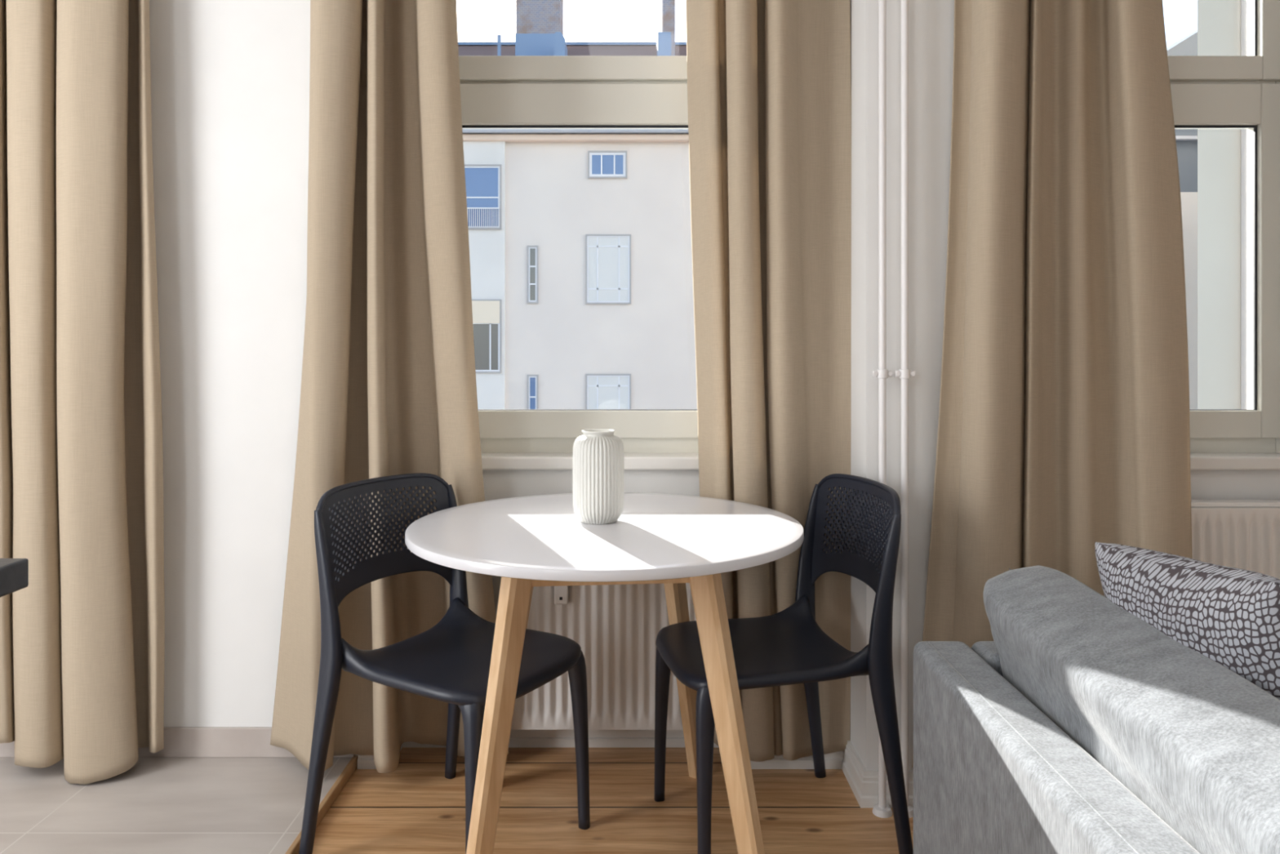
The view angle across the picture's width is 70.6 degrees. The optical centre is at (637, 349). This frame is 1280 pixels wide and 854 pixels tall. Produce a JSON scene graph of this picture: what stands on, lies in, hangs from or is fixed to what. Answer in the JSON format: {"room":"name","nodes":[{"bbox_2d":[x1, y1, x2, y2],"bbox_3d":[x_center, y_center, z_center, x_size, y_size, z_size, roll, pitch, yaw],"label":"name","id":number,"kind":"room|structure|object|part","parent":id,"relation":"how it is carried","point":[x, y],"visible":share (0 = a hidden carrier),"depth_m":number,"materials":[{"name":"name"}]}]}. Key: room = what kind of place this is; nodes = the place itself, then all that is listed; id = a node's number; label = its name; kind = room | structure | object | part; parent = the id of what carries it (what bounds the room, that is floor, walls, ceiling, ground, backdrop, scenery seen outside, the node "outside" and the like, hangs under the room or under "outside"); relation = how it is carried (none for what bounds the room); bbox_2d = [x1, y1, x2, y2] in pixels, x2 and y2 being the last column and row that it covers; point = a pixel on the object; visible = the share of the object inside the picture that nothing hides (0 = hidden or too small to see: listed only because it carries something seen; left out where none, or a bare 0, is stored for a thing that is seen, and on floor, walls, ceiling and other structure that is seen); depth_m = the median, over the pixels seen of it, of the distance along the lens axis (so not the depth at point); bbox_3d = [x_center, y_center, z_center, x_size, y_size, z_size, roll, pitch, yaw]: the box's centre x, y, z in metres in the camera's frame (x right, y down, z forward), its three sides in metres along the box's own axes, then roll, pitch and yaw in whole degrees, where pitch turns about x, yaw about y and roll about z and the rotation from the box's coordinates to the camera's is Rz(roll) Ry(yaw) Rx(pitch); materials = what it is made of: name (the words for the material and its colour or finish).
{"room":"dining room","nodes":[
{"label":"dining room","id":0,"kind":"room"},
{"bbox_2d":[0,756,352,853],"bbox_3d":[-1.843,1.136,-0.250,2.115,0.028,5.500,0,0,0],"label":"floor","id":1,"kind":"structure","parent":0,"point":[160,805],"depth_m":2.22,"materials":[{"name":"grey tile"}]},
{"bbox_2d":[284,755,357,853],"bbox_3d":[-0.778,1.135,-0.251,0.014,0.031,5.498,0,0,0],"label":"trim","id":2,"kind":"structure","parent":1,"relation":"on","point":[330,797],"depth_m":2.29,"materials":[{"name":"wood"}]},
{"bbox_3d":[-1.044,0.704,-0.254,0.573,0.837,2.652,0,0,0],"label":"base cabinet","id":3,"kind":"object","parent":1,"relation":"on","visible":0},
{"bbox_2d":[0,558,28,597],"bbox_3d":[-1.041,0.268,-0.257,0.620,0.035,2.687,0,0,0],"label":"countertop","id":4,"kind":"structure","parent":3,"relation":"on","point":[14,572],"depth_m":1.06,"materials":[{"name":"black stone"}]},
{"bbox_2d":[312,746,913,853],"bbox_3d":[0.200,1.200,-0.125,6.600,0.100,6.150,0,0,0],"label":"floor","id":5,"kind":"structure","parent":0,"point":[413,808],"depth_m":2.25,"materials":[{"name":"brown wood"}]},
{"bbox_2d":[298,472,590,853],"bbox_3d":[-0.430,0.735,2.116,0.526,0.834,0.504,0,0,30],"label":"chair","id":6,"kind":"object","parent":5,"relation":"on","point":[449,662],"visible":0.82,"depth_m":2.11,"materials":[{"name":"grey plastic"}]},
{"bbox_3d":[-0.708,0.755,2.020,0.103,0.794,0.039,0,0,9],"label":"leg","id":7,"kind":"part","parent":6,"relation":"part of","materials":[{"name":"grey plastic"}]},
{"bbox_3d":[-0.618,0.486,2.225,0.080,0.328,0.437,0,0,30],"label":"backrest","id":8,"kind":"part","parent":6,"relation":"part of","materials":[{"name":"grey plastic"}]},
{"bbox_3d":[-0.486,0.755,2.405,0.039,0.794,0.103,0,0,-39],"label":"leg","id":9,"kind":"part","parent":6,"relation":"part of","materials":[{"name":"grey plastic"}]},
{"bbox_3d":[-0.392,0.675,2.094,0.442,0.140,0.439,0,0,30],"label":"seat","id":10,"kind":"part","parent":6,"relation":"part of","materials":[{"name":"grey plastic"}]},
{"bbox_3d":[-0.339,0.928,1.852,0.062,0.446,0.069,0,0,30],"label":"leg","id":11,"kind":"part","parent":6,"relation":"part of","materials":[{"name":"grey plastic"}]},
{"bbox_3d":[-0.155,0.928,2.169,0.062,0.446,0.069,0,0,30],"label":"leg","id":12,"kind":"part","parent":6,"relation":"part of","materials":[{"name":"grey plastic"}]},
{"bbox_2d":[404,492,804,853],"bbox_3d":[-0.073,0.777,2.090,0.900,0.755,0.900,0,0,0],"label":"round table","id":13,"kind":"object","parent":5,"relation":"on","point":[673,540],"visible":0.92,"depth_m":1.85,"materials":[{"name":"white wood"}]},
{"bbox_3d":[-0.284,0.785,1.825,0.043,0.739,0.198,0,0,39],"label":"leg","id":14,"kind":"part","parent":13,"relation":"part of","materials":[{"name":"brown wood"}]},
{"bbox_3d":[-0.322,0.785,2.330,0.213,0.740,0.043,0,0,44],"label":"leg","id":15,"kind":"part","parent":13,"relation":"part of","materials":[{"name":"brown wood"}]},
{"bbox_2d":[572,429,624,524],"bbox_3d":[-0.091,0.294,2.110,0.121,0.212,0.121,0,0,0],"label":"vase","id":16,"kind":"object","parent":13,"relation":"on","point":[598,455],"visible":1,"depth_m":2.06,"materials":[{"name":"white ceramic"}]},
{"bbox_3d":[-0.056,0.458,1.901,0.346,0.068,0.022,0,0,-5],"label":"rail","id":17,"kind":"part","parent":13,"relation":"part of","materials":[{"name":"brown wood"}]},
{"bbox_3d":[0.116,0.785,2.380,0.043,0.740,0.213,0,0,33],"label":"leg","id":18,"kind":"part","parent":13,"relation":"part of","materials":[{"name":"brown wood"}]},
{"bbox_3d":[0.188,0.785,1.863,0.213,0.740,0.043,0,0,41],"label":"leg","id":19,"kind":"part","parent":13,"relation":"part of","materials":[{"name":"brown wood"}]},
{"bbox_2d":[653,473,913,853],"bbox_3d":[0.323,0.735,2.159,0.526,0.834,0.504,0,0,-12],"label":"chair","id":20,"kind":"object","parent":5,"relation":"on","point":[787,646],"visible":0.97,"depth_m":2.13,"materials":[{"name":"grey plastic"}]},
{"bbox_3d":[0.078,0.928,2.294,0.062,0.446,0.069,0,0,-12],"label":"leg","id":21,"kind":"part","parent":20,"relation":"part of","materials":[{"name":"grey plastic"}]},
{"bbox_3d":[0.154,0.928,1.936,0.062,0.446,0.069,0,0,-12],"label":"leg","id":22,"kind":"part","parent":20,"relation":"part of","materials":[{"name":"grey plastic"}]},
{"bbox_3d":[0.279,0.675,2.150,0.442,0.140,0.439,0,0,-12],"label":"seat","id":23,"kind":"part","parent":20,"relation":"part of","materials":[{"name":"grey plastic"}]},
{"bbox_3d":[0.465,0.755,2.416,0.103,0.794,0.039,0,0,-33],"label":"leg","id":24,"kind":"part","parent":20,"relation":"part of","materials":[{"name":"grey plastic"}]},
{"bbox_3d":[0.535,0.486,2.204,0.080,0.328,0.437,0,0,-12],"label":"backrest","id":25,"kind":"part","parent":20,"relation":"part of","materials":[{"name":"grey plastic"}]},
{"bbox_3d":[0.557,0.755,1.982,0.103,0.794,0.039,0,0,9],"label":"leg","id":26,"kind":"part","parent":20,"relation":"part of","materials":[{"name":"grey plastic"}]},
{"bbox_2d":[913,640,1199,853],"bbox_3d":[1.030,0.870,0.803,0.940,0.559,2.106,0,0,0],"label":"sofa","id":27,"kind":"object","parent":5,"relation":"on","point":[993,773],"visible":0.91,"depth_m":1.44,"materials":[{"name":"grey fabric"}]},
{"bbox_3d":[1.089,0.841,1.798,0.823,0.498,0.115,0,0,0],"label":"arm","id":28,"kind":"part","parent":27,"relation":"part of"},
{"bbox_2d":[982,564,1279,853],"bbox_3d":[0.772,0.595,1.235,0.246,0.354,1.089,0,0,0],"label":"cushion","id":29,"kind":"object","parent":27,"relation":"on","point":[1194,740],"visible":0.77,"depth_m":1.23,"materials":[{"name":"grey fabric"}]},
{"bbox_2d":[1094,542,1279,699],"bbox_3d":[0.944,0.528,1.400,0.294,0.456,0.470,0,0,0],"label":"throw pillow","id":30,"kind":"object","parent":27,"relation":"on","point":[1228,615],"visible":0.45,"depth_m":1.29,"materials":[{"name":"fabric"}]},
{"bbox_2d":[149,0,1279,769],"bbox_3d":[0.200,-0.375,2.620,6.200,3.050,0.660,0,0,0],"label":"wall","id":31,"kind":"structure","parent":0,"point":[230,78],"depth_m":2.50,"materials":[{"name":"paint"}]},
{"bbox_2d":[0,726,913,807],"bbox_3d":[0.200,1.096,2.453,6.200,0.108,0.365,0,0,0],"label":"baseboard","id":32,"kind":"structure","parent":31,"relation":"attached to","point":[864,783],"depth_m":2.49,"materials":[{"name":"white paint"}]},
{"bbox_2d":[458,55,698,470],"bbox_3d":[-0.200,-0.610,2.695,1.000,1.920,0.180,0,0,0],"label":"window","id":33,"kind":"structure","parent":31,"relation":"in","point":[497,91],"depth_m":2.70,"materials":[{"name":"white plastic"}]},
{"bbox_3d":[-0.200,-1.173,2.732,0.960,0.734,0.076,0,0,0],"label":"sash","id":34,"kind":"part","parent":33,"relation":"part of","materials":[{"name":"white plastic"}]},
{"bbox_3d":[-0.200,0.328,2.663,1.000,0.038,0.115,0,0,0],"label":"sill","id":35,"kind":"part","parent":33,"relation":"part of","materials":[{"name":"white paint"}]},
{"bbox_2d":[511,582,696,729],"bbox_3d":[-0.114,0.790,2.574,0.568,0.719,0.122,0,0,0],"label":"radiator","id":36,"kind":"object","parent":31,"relation":"attached to","point":[616,628],"visible":0.4,"depth_m":2.54,"materials":[{"name":"white metal"}]},
{"bbox_2d":[871,0,893,817],"bbox_3d":[0.608,-0.375,2.256,0.048,3.050,0.069,0,0,0],"label":"pipe","id":37,"kind":"object","parent":31,"relation":"attached to","point":[881,809],"visible":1,"depth_m":2.24,"materials":[{"name":"white metal"}]},
{"bbox_2d":[894,0,915,817],"bbox_3d":[0.664,-0.375,2.256,0.048,3.050,0.069,0,0,0],"label":"pipe","id":38,"kind":"object","parent":31,"relation":"attached to","point":[904,373],"visible":0.83,"depth_m":2.24,"materials":[{"name":"white metal"}]},
{"bbox_2d":[1167,0,1279,470],"bbox_3d":[1.491,-0.610,2.695,0.942,1.920,0.180,0,0,0],"label":"window","id":39,"kind":"structure","parent":31,"relation":"in","point":[1207,91],"depth_m":2.70,"materials":[{"name":"white plastic"}]},
{"bbox_3d":[1.491,-1.173,2.732,0.902,0.734,0.076,0,0,0],"label":"sash","id":40,"kind":"part","parent":39,"relation":"part of","materials":[{"name":"white plastic"}]},
{"bbox_3d":[1.491,0.328,2.663,0.942,0.038,0.115,0,0,0],"label":"sill","id":41,"kind":"part","parent":39,"relation":"part of","materials":[{"name":"white paint"}]},
{"bbox_2d":[1191,499,1279,578],"bbox_3d":[1.582,0.790,2.585,0.637,0.719,0.100,0,0,0],"label":"radiator","id":42,"kind":"object","parent":31,"relation":"attached to","point":[1242,534],"visible":0.15,"depth_m":2.54,"materials":[{"name":"white metal"}]},
{"label":"outside","id":43,"kind":"structure","parent":0,"visible":0},
{"bbox_3d":[0.000,8.300,31.625,80.000,0.300,56.750,0,0,0],"label":"ground","id":44,"kind":"structure","parent":43,"visible":0},
{"bbox_2d":[457,0,697,408],"bbox_3d":[-3.250,-1.450,23.904,25.500,19.200,8.592,0,0,0],"label":"building","id":45,"kind":"structure","parent":44,"relation":"on","point":[580,254],"depth_m":20.00,"materials":[{"name":"beige paint"}]},
{"bbox_3d":[-3.439,-3.351,19.864,0.827,1.355,0.008,0,0,0],"label":"pane","id":46,"kind":"part","parent":45,"relation":"part of","materials":[{"name":"blue glass"}]},
{"bbox_3d":[-3.439,-3.351,19.872,0.827,1.355,0.055,0,0,0],"label":"frame","id":47,"kind":"part","parent":45,"relation":"part of","materials":[{"name":"white"}]},
{"bbox_3d":[-3.439,-2.894,19.795,0.827,0.440,0.030,0,0,0],"label":"railing","id":48,"kind":"part","parent":45,"relation":"part of","materials":[{"name":"white metal"}]},
{"bbox_3d":[-3.439,-0.299,19.864,0.827,1.548,0.008,0,0,0],"label":"pane","id":49,"kind":"part","parent":45,"relation":"part of","materials":[{"name":"grey glass"}]},
{"bbox_2d":[471,300,499,323],"bbox_3d":[-3.439,-0.827,19.835,0.827,0.493,0.030,0,0,0],"label":"blind","id":50,"kind":"object","parent":45,"relation":"hanging from","point":[483,311],"depth_m":19.82,"materials":[{"name":"white fabric"}]},
{"bbox_3d":[-3.439,-0.299,19.872,0.827,1.548,0.055,0,0,0],"label":"frame","id":51,"kind":"part","parent":45,"relation":"part of","materials":[{"name":"white"}]},
{"bbox_3d":[-2.319,1.186,19.984,0.177,1.204,0.008,0,0,0],"label":"pane","id":52,"kind":"part","parent":45,"relation":"part of","materials":[{"name":"blue glass"}]},
{"bbox_3d":[-2.319,1.186,19.992,0.177,1.204,0.055,0,0,0],"label":"frame","id":53,"kind":"part","parent":45,"relation":"part of","materials":[{"name":"white"}]},
{"bbox_3d":[-2.319,-1.664,19.984,0.177,1.204,0.008,0,0,0],"label":"pane","id":54,"kind":"part","parent":45,"relation":"part of","materials":[{"name":"grey"}]},
{"bbox_3d":[-2.319,-1.664,19.992,0.177,1.204,0.055,0,0,0],"label":"frame","id":55,"kind":"part","parent":45,"relation":"part of","materials":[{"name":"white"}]},
{"bbox_3d":[-0.664,-4.088,19.984,0.796,0.531,0.008,0,0,0],"label":"pane","id":56,"kind":"part","parent":45,"relation":"part of","materials":[{"name":"blue glass"}]},
{"bbox_3d":[-0.664,-4.088,19.992,0.796,0.531,0.055,0,0,0],"label":"frame","id":57,"kind":"part","parent":45,"relation":"part of","materials":[{"name":"white"}]},
{"bbox_3d":[-0.646,1.301,19.992,0.938,1.469,0.055,0,0,0],"label":"frame","id":58,"kind":"part","parent":45,"relation":"part of","materials":[{"name":"white"}]},
{"bbox_3d":[-0.646,-1.779,19.992,0.938,1.469,0.055,0,0,0],"label":"frame","id":59,"kind":"part","parent":45,"relation":"part of","materials":[{"name":"white metal"}]},
{"bbox_3d":[-0.646,1.301,19.984,0.938,1.469,0.008,0,0,0],"label":"pane","id":60,"kind":"part","parent":45,"relation":"part of","materials":[{"name":"white glass"}]},
{"bbox_3d":[-0.646,-1.779,19.984,0.938,1.469,0.008,0,0,0],"label":"pane","id":61,"kind":"part","parent":45,"relation":"part of","materials":[{"name":"white"}]},
{"bbox_2d":[1166,30,1197,408],"bbox_3d":[17.250,-0.082,24.900,13.500,16.463,6.200,0,0,0],"label":"building","id":62,"kind":"structure","parent":44,"relation":"on","point":[1186,140],"depth_m":22.00,"materials":[{"name":"white paint"}]},
{"bbox_2d":[1197,0,1246,408],"bbox_3d":[11.717,-0.850,15.575,8.566,18.000,7.450,0,0,0],"label":"building","id":63,"kind":"structure","parent":44,"relation":"on","point":[1221,24],"depth_m":12.00,"materials":[{"name":"white paint"}]},
{"bbox_3d":[0.200,-2.000,-0.125,6.600,0.200,6.150,0,0,0],"label":"ceiling","id":64,"kind":"structure","parent":0,"visible":0},
{"bbox_3d":[-0.915,-1.702,2.430,2.970,0.397,0.024,0,0,0],"label":"curtain rod","id":65,"kind":"object","parent":64,"relation":"hanging from","visible":0},
{"bbox_2d":[0,0,164,783],"bbox_3d":[-1.559,-0.196,2.403,0.577,2.628,0.163,0,0,0],"label":"curtain","id":66,"kind":"object","parent":65,"relation":"hanging from","point":[82,645],"visible":0.99,"depth_m":2.36,"materials":[{"name":"fabric"}]},
{"bbox_2d":[270,0,509,773],"bbox_3d":[-0.681,-0.195,2.432,0.649,2.630,0.215,0,0,0],"label":"curtain","id":67,"kind":"object","parent":65,"relation":"hanging from","point":[388,385],"visible":0.8,"depth_m":2.41,"materials":[{"name":"fabric"}]},
{"bbox_2d":[685,0,851,761],"bbox_3d":[0.341,-0.200,2.434,0.458,2.620,0.218,0,0,20],"label":"curtain","id":68,"kind":"object","parent":65,"relation":"hanging from","point":[769,82],"visible":0.74,"depth_m":2.45,"materials":[{"name":"fabric"}]},
{"bbox_3d":[1.525,-1.702,2.200,1.550,0.397,0.024,0,0,0],"label":"curtain rod","id":69,"kind":"object","parent":64,"relation":"hanging from","visible":0},
{"bbox_2d":[911,0,1192,767],"bbox_3d":[1.027,-0.232,2.193,0.687,2.557,0.178,0,0,0],"label":"curtain","id":70,"kind":"object","parent":69,"relation":"hanging from","point":[1064,424],"visible":0.8,"depth_m":2.20,"materials":[{"name":"fabric"}]}
]}

